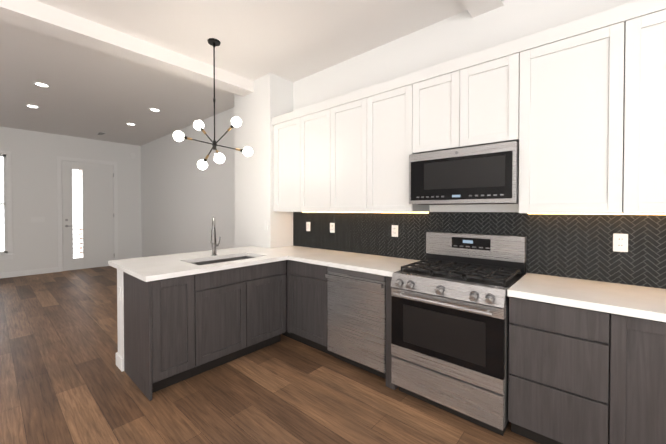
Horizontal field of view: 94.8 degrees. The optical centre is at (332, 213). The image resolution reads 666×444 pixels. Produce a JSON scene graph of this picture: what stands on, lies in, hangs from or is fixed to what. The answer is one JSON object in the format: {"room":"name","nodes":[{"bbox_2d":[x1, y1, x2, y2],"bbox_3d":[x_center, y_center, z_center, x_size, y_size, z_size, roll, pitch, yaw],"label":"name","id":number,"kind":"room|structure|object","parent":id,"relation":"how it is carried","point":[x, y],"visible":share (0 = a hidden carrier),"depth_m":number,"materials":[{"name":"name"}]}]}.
{"room":"kitchen","nodes":[
{"label":"kitchen","id":0,"kind":"room"},
{"bbox_2d":[0,127,141,272],"bbox_3d":[-7.413,-0.220,5.511,0.150,3.070,6.950,1,1,41],"label":"wall","id":1,"kind":"structure","parent":0,"point":[34,154],"depth_m":6.70,"materials":[{"name":"white paint"}]},
{"bbox_2d":[0,150,13,259],"bbox_3d":[-7.117,-0.168,5.771,0.150,2.220,1.510,1,1,41],"label":"window","id":2,"kind":"structure","parent":1,"relation":"in","point":[6,244],"depth_m":6.26,"materials":[{"name":"white glass"}]},
{"bbox_2d":[0,267,57,278],"bbox_3d":[-7.902,1.269,4.854,0.013,0.110,5.290,1,1,41],"label":"baseboard","id":3,"kind":"structure","parent":1,"relation":"attached to","point":[46,270],"depth_m":6.48,"materials":[{"name":"white paint"}]},
{"bbox_2d":[57,156,117,271],"bbox_3d":[-5.827,-0.001,7.295,0.166,2.585,1.130,1,1,41],"label":"door frame","id":4,"kind":"structure","parent":1,"relation":"attached to","point":[60,159],"depth_m":6.94,"materials":[{"name":"white paint"}]},
{"bbox_2d":[62,161,113,270],"bbox_3d":[-5.770,0.040,7.254,0.106,2.493,0.971,1,1,41],"label":"entry door","id":5,"kind":"structure","parent":1,"relation":"in","point":[87,218],"depth_m":7.22,"materials":[{"name":"white paint"}]},
{"bbox_2d":[117,269,123,370],"bbox_3d":[-1.351,0.908,3.263,0.170,0.874,1.554,1,1,41],"label":"wall","id":6,"kind":"structure","parent":0,"point":[120,316],"depth_m":2.66,"materials":[{"name":"white paint"}]},
{"bbox_2d":[118,286,120,300],"bbox_3d":[-1.869,0.695,2.674,0.070,0.115,0.008,1,1,41],"label":"outlet","id":7,"kind":"object","parent":6,"relation":"attached to","point":[119,293],"visible":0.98,"depth_m":2.66,"materials":[{"name":"white plastic"}]},
{"bbox_2d":[116,352,122,365],"bbox_3d":[-1.427,1.289,3.325,0.016,0.110,1.567,1,1,41],"label":"baseboard","id":8,"kind":"structure","parent":6,"relation":"attached to","point":[119,361],"depth_m":2.68,"materials":[{"name":"white paint"}]},
{"bbox_2d":[0,0,466,145],"bbox_3d":[-3.050,-1.754,1.631,11.800,0.100,7.250,1,1,41],"label":"ceiling","id":9,"kind":"structure","parent":0,"point":[88,93],"depth_m":3.29,"materials":[{"name":"white paint"}]},
{"bbox_2d":[25,104,38,107],"bbox_3d":[-4.865,-1.743,4.953,0.170,0.009,0.170,1,1,41],"label":"recessed light","id":10,"kind":"object","parent":9,"relation":"in","point":[32,106],"visible":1,"depth_m":4.95,"materials":[{"name":"white paint"}]},
{"bbox_2d":[33,82,49,86],"bbox_3d":[-3.899,-1.732,4.098,0.170,0.009,0.170,1,1,41],"label":"recessed light","id":11,"kind":"object","parent":9,"relation":"in","point":[41,84],"visible":1,"depth_m":4.08,"materials":[{"name":"white paint"}]},
{"bbox_2d":[0,0,253,95],"bbox_3d":[-3.306,-1.631,1.608,0.250,0.145,6.574,1,1,41],"label":"beam","id":12,"kind":"structure","parent":9,"relation":"attached to","point":[40,17],"depth_m":2.89,"materials":[{"name":"white paint"}]},
{"bbox_2d":[149,108,160,111],"bbox_3d":[-2.985,-1.745,5.132,0.170,0.009,0.170,1,1,41],"label":"recessed light","id":13,"kind":"object","parent":9,"relation":"in","point":[155,109],"visible":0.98,"depth_m":5.10,"materials":[{"name":"white paint"}]},
{"bbox_2d":[173,38,252,169],"bbox_3d":[-1.179,-1.086,3.056,0.451,1.271,0.662,1,1,41],"label":"chandelier","id":14,"kind":"object","parent":9,"relation":"hanging from","point":[219,158],"visible":1,"depth_m":3.06,"materials":[{"name":"black metal"},{"name":"brass"},{"name":"white glass"}]},
{"bbox_2d":[461,0,503,17],"bbox_3d":[-1.054,-1.639,-0.133,0.230,0.085,6.950,1,1,41],"label":"beam","id":15,"kind":"structure","parent":9,"relation":"attached to","point":[474,8],"depth_m":2.39,"materials":[{"name":"white paint"}]},
{"bbox_2d":[234,73,292,247],"bbox_3d":[-0.955,-0.203,4.187,0.820,3.070,0.376,1,1,41],"label":"wall","id":16,"kind":"structure","parent":0,"point":[263,104],"depth_m":3.95,"materials":[{"name":"white paint"}]},
{"bbox_2d":[264,221,267,229],"bbox_3d":[-0.843,0.145,3.834,0.070,0.115,0.009,1,1,41],"label":"light switch","id":17,"kind":"object","parent":16,"relation":"attached to","point":[265,225],"visible":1,"depth_m":3.83,"materials":[{"name":"white plastic"}]},
{"bbox_2d":[0,266,539,443],"bbox_3d":[-3.050,1.416,1.673,11.800,0.100,7.250,1,1,41],"label":"floor","id":18,"kind":"structure","parent":0,"point":[64,379],"depth_m":2.29,"materials":[{"name":"brown wood"}]},
{"bbox_2d":[123,272,194,400],"bbox_3d":[-1.452,0.917,2.544,0.625,0.874,0.332,1,1,41],"label":"base cabinet","id":19,"kind":"object","parent":18,"relation":"on","point":[159,334],"visible":0.79,"depth_m":2.35,"materials":[{"name":"grey wood"}]},
{"bbox_2d":[190,260,285,377],"bbox_3d":[-1.029,0.911,3.022,0.625,0.874,0.944,1,1,41],"label":"base cabinet","id":20,"kind":"object","parent":18,"relation":"on","point":[240,312],"visible":0.81,"depth_m":2.76,"materials":[{"name":"grey wood"}]},
{"bbox_2d":[120,258,191,274],"bbox_3d":[-1.449,0.459,2.581,0.360,0.039,0.450,1,1,41],"label":"countertop","id":21,"kind":"structure","parent":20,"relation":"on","point":[131,266],"depth_m":2.65,"materials":[{"name":"stone"}]},
{"bbox_2d":[108,249,247,269],"bbox_3d":[-1.485,0.451,3.173,0.480,0.039,1.290,1,1,41],"label":"countertop","id":22,"kind":"structure","parent":20,"relation":"on","point":[199,256],"depth_m":3.11,"materials":[{"name":"stone"}]},
{"bbox_2d":[211,216,220,255],"bbox_3d":[-1.195,0.229,3.111,0.223,0.407,0.185,1,1,41],"label":"faucet","id":23,"kind":"object","parent":22,"relation":"on","point":[213,240],"visible":1,"depth_m":3.01,"materials":[{"name":"silver metal"}]},
{"bbox_2d":[192,256,255,264],"bbox_3d":[-1.054,0.572,3.013,0.416,0.198,0.736,1,1,41],"label":"sink","id":24,"kind":"object","parent":22,"relation":"in","point":[221,260],"visible":0.02,"depth_m":3.20,"materials":[{"name":"silver metal"}]},
{"bbox_2d":[132,254,275,281],"bbox_3d":[-0.968,0.457,2.716,0.180,0.039,1.290,1,1,41],"label":"countertop","id":25,"kind":"structure","parent":20,"relation":"on","point":[157,272],"depth_m":2.52,"materials":[{"name":"stone"}]},
{"bbox_2d":[282,260,333,355],"bbox_3d":[-0.288,0.905,3.441,1.178,0.874,0.625,1,1,41],"label":"base cabinet","id":26,"kind":"object","parent":18,"relation":"on","point":[306,306],"visible":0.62,"depth_m":3.01,"materials":[{"name":"grey wood"}]},
{"bbox_2d":[228,246,423,276],"bbox_3d":[-0.214,0.450,3.268,2.258,0.039,0.777,1,1,41],"label":"countertop","id":27,"kind":"structure","parent":26,"relation":"on","point":[367,263],"depth_m":2.98,"materials":[{"name":"stone"}]},
{"bbox_2d":[325,266,385,378],"bbox_3d":[0.368,0.916,2.823,0.608,0.868,0.648,1,1,41],"label":"dishwasher","id":28,"kind":"object","parent":18,"relation":"on","point":[356,318],"visible":0.73,"depth_m":2.58,"materials":[{"name":"silver metal"}]},
{"bbox_2d":[386,276,398,389],"bbox_3d":[0.650,0.916,2.610,0.081,0.874,0.622,1,1,41],"label":"cabinet filler","id":29,"kind":"object","parent":18,"relation":"on","point":[389,384],"visible":0.23,"depth_m":2.38,"materials":[{"name":"grey wood"}]},
{"bbox_2d":[390,232,526,435],"bbox_3d":[0.920,0.763,2.271,0.757,1.190,0.740,1,1,41],"label":"range","id":30,"kind":"object","parent":18,"relation":"on","point":[450,329],"visible":0.98,"depth_m":2.06,"materials":[{"name":"silver metal"}]},
{"bbox_2d":[508,296,609,443],"bbox_3d":[1.428,0.925,1.924,0.451,0.874,0.625,1,1,41],"label":"base cabinet","id":31,"kind":"object","parent":18,"relation":"on","point":[558,386],"visible":0.83,"depth_m":1.68,"materials":[{"name":"grey wood"}]},
{"bbox_2d":[507,273,665,321],"bbox_3d":[1.765,0.472,1.606,1.374,0.039,0.645,1,1,41],"label":"countertop","id":32,"kind":"structure","parent":31,"relation":"on","point":[644,302],"depth_m":1.71,"materials":[{"name":"stone"}]},
{"bbox_2d":[608,313,665,443],"bbox_3d":[1.769,0.929,1.622,0.459,0.874,0.625,1,1,41],"label":"base cabinet","id":33,"kind":"object","parent":18,"relation":"on","point":[637,382],"visible":0.75,"depth_m":1.48,"materials":[{"name":"grey wood"}]},
{"bbox_2d":[141,0,636,283],"bbox_3d":[-0.698,-0.204,4.311,11.800,3.070,0.150,1,1,41],"label":"wall","id":34,"kind":"structure","parent":0,"point":[185,199],"depth_m":3.97,"materials":[{"name":"white paint"}]},
{"bbox_2d":[275,109,329,211],"bbox_3d":[-0.256,-0.558,3.578,0.914,1.064,0.348,1,1,41],"label":"upper cabinet","id":35,"kind":"object","parent":34,"relation":"attached to","point":[302,164],"visible":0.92,"depth_m":3.41,"materials":[{"name":"white wood"}]},
{"bbox_2d":[330,85,429,211],"bbox_3d":[0.429,-0.550,2.973,0.913,1.064,0.348,1,1,41],"label":"upper cabinet","id":36,"kind":"object","parent":34,"relation":"attached to","point":[370,144],"visible":0.9,"depth_m":2.80,"materials":[{"name":"white wood"}]},
{"bbox_2d":[341,212,428,212],"bbox_3d":[0.242,-0.020,3.354,1.680,0.011,0.018,1,1,41],"label":"under-cabinet light","id":37,"kind":"object","parent":36,"relation":"attached to","point":[341,212],"depth_m":3.09,"materials":[{"name":"white plastic"}]},
{"bbox_2d":[412,53,519,153],"bbox_3d":[1.059,-0.788,2.412,0.768,0.572,0.348,1,1,41],"label":"upper cabinet","id":38,"kind":"object","parent":34,"relation":"attached to","point":[476,105],"visible":0.98,"depth_m":2.24,"materials":[{"name":"white wood"}]},
{"bbox_2d":[409,141,518,204],"bbox_3d":[1.037,-0.277,2.393,0.760,0.404,0.413,1,1,41],"label":"microwave","id":39,"kind":"object","parent":38,"relation":"attached to","point":[485,174],"visible":1,"depth_m":2.19,"materials":[{"name":"silver metal"}]},
{"bbox_2d":[272,0,665,210],"bbox_3d":[0.869,-0.592,2.580,4.026,1.150,0.353,1,1,41],"label":"trim","id":40,"kind":"structure","parent":34,"relation":"attached to","point":[624,13],"depth_m":2.10,"materials":[{"name":"white paint"}]},
{"bbox_2d":[293,212,665,288],"bbox_3d":[0.983,0.210,2.721,4.027,0.454,0.008,1,1,41],"label":"backsplash","id":41,"kind":"structure","parent":34,"relation":"attached to","point":[578,246],"depth_m":2.25,"materials":[{"name":"grey tile"}]},
{"bbox_2d":[306,222,309,230],"bbox_3d":[-0.312,0.159,3.854,0.070,0.115,0.008,1,1,41],"label":"electrical outlet","id":42,"kind":"object","parent":41,"relation":"attached to","point":[307,226],"visible":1,"depth_m":3.85,"materials":[{"name":"white plastic"}]},
{"bbox_2d":[330,223,334,232],"bbox_3d":[-0.009,0.162,3.586,0.070,0.115,0.008,1,1,41],"label":"electrical outlet","id":43,"kind":"object","parent":41,"relation":"attached to","point":[332,227],"visible":1,"depth_m":3.58,"materials":[{"name":"white plastic"}]},
{"bbox_2d":[392,225,397,236],"bbox_3d":[0.613,0.170,3.036,0.070,0.115,0.008,1,1,41],"label":"electrical outlet","id":44,"kind":"object","parent":41,"relation":"attached to","point":[394,230],"visible":1,"depth_m":3.03,"materials":[{"name":"white plastic"}]},
{"bbox_2d":[613,233,627,251],"bbox_3d":[1.836,0.184,1.954,0.070,0.115,0.008,1,1,41],"label":"electrical outlet","id":45,"kind":"object","parent":41,"relation":"attached to","point":[620,242],"visible":1,"depth_m":1.95,"materials":[{"name":"white plastic"}]},
{"bbox_2d":[519,22,624,213],"bbox_3d":[1.537,-0.537,1.993,0.505,1.064,0.348,1,1,41],"label":"upper cabinet","id":46,"kind":"object","parent":34,"relation":"attached to","point":[571,107],"visible":1,"depth_m":1.85,"materials":[{"name":"white wood"}]},
{"bbox_2d":[528,213,579,213],"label":"under-cabinet light","id":47,"kind":"object","parent":46,"relation":"attached to","point":[528,213],"depth_m":2.17,"materials":[{"name":"white plastic"}]},
{"bbox_2d":[622,9,665,213],"bbox_3d":[1.914,-0.532,1.659,0.499,1.064,0.348,1,1,41],"label":"upper cabinet","id":48,"kind":"object","parent":34,"relation":"attached to","point":[644,156],"visible":0.96,"depth_m":1.65,"materials":[{"name":"white wood"}]},
{"bbox_2d":[614,213,665,214],"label":"under-cabinet light","id":49,"kind":"object","parent":48,"relation":"attached to","point":[622,213],"depth_m":1.89,"materials":[{"name":"white plastic"}]}
]}

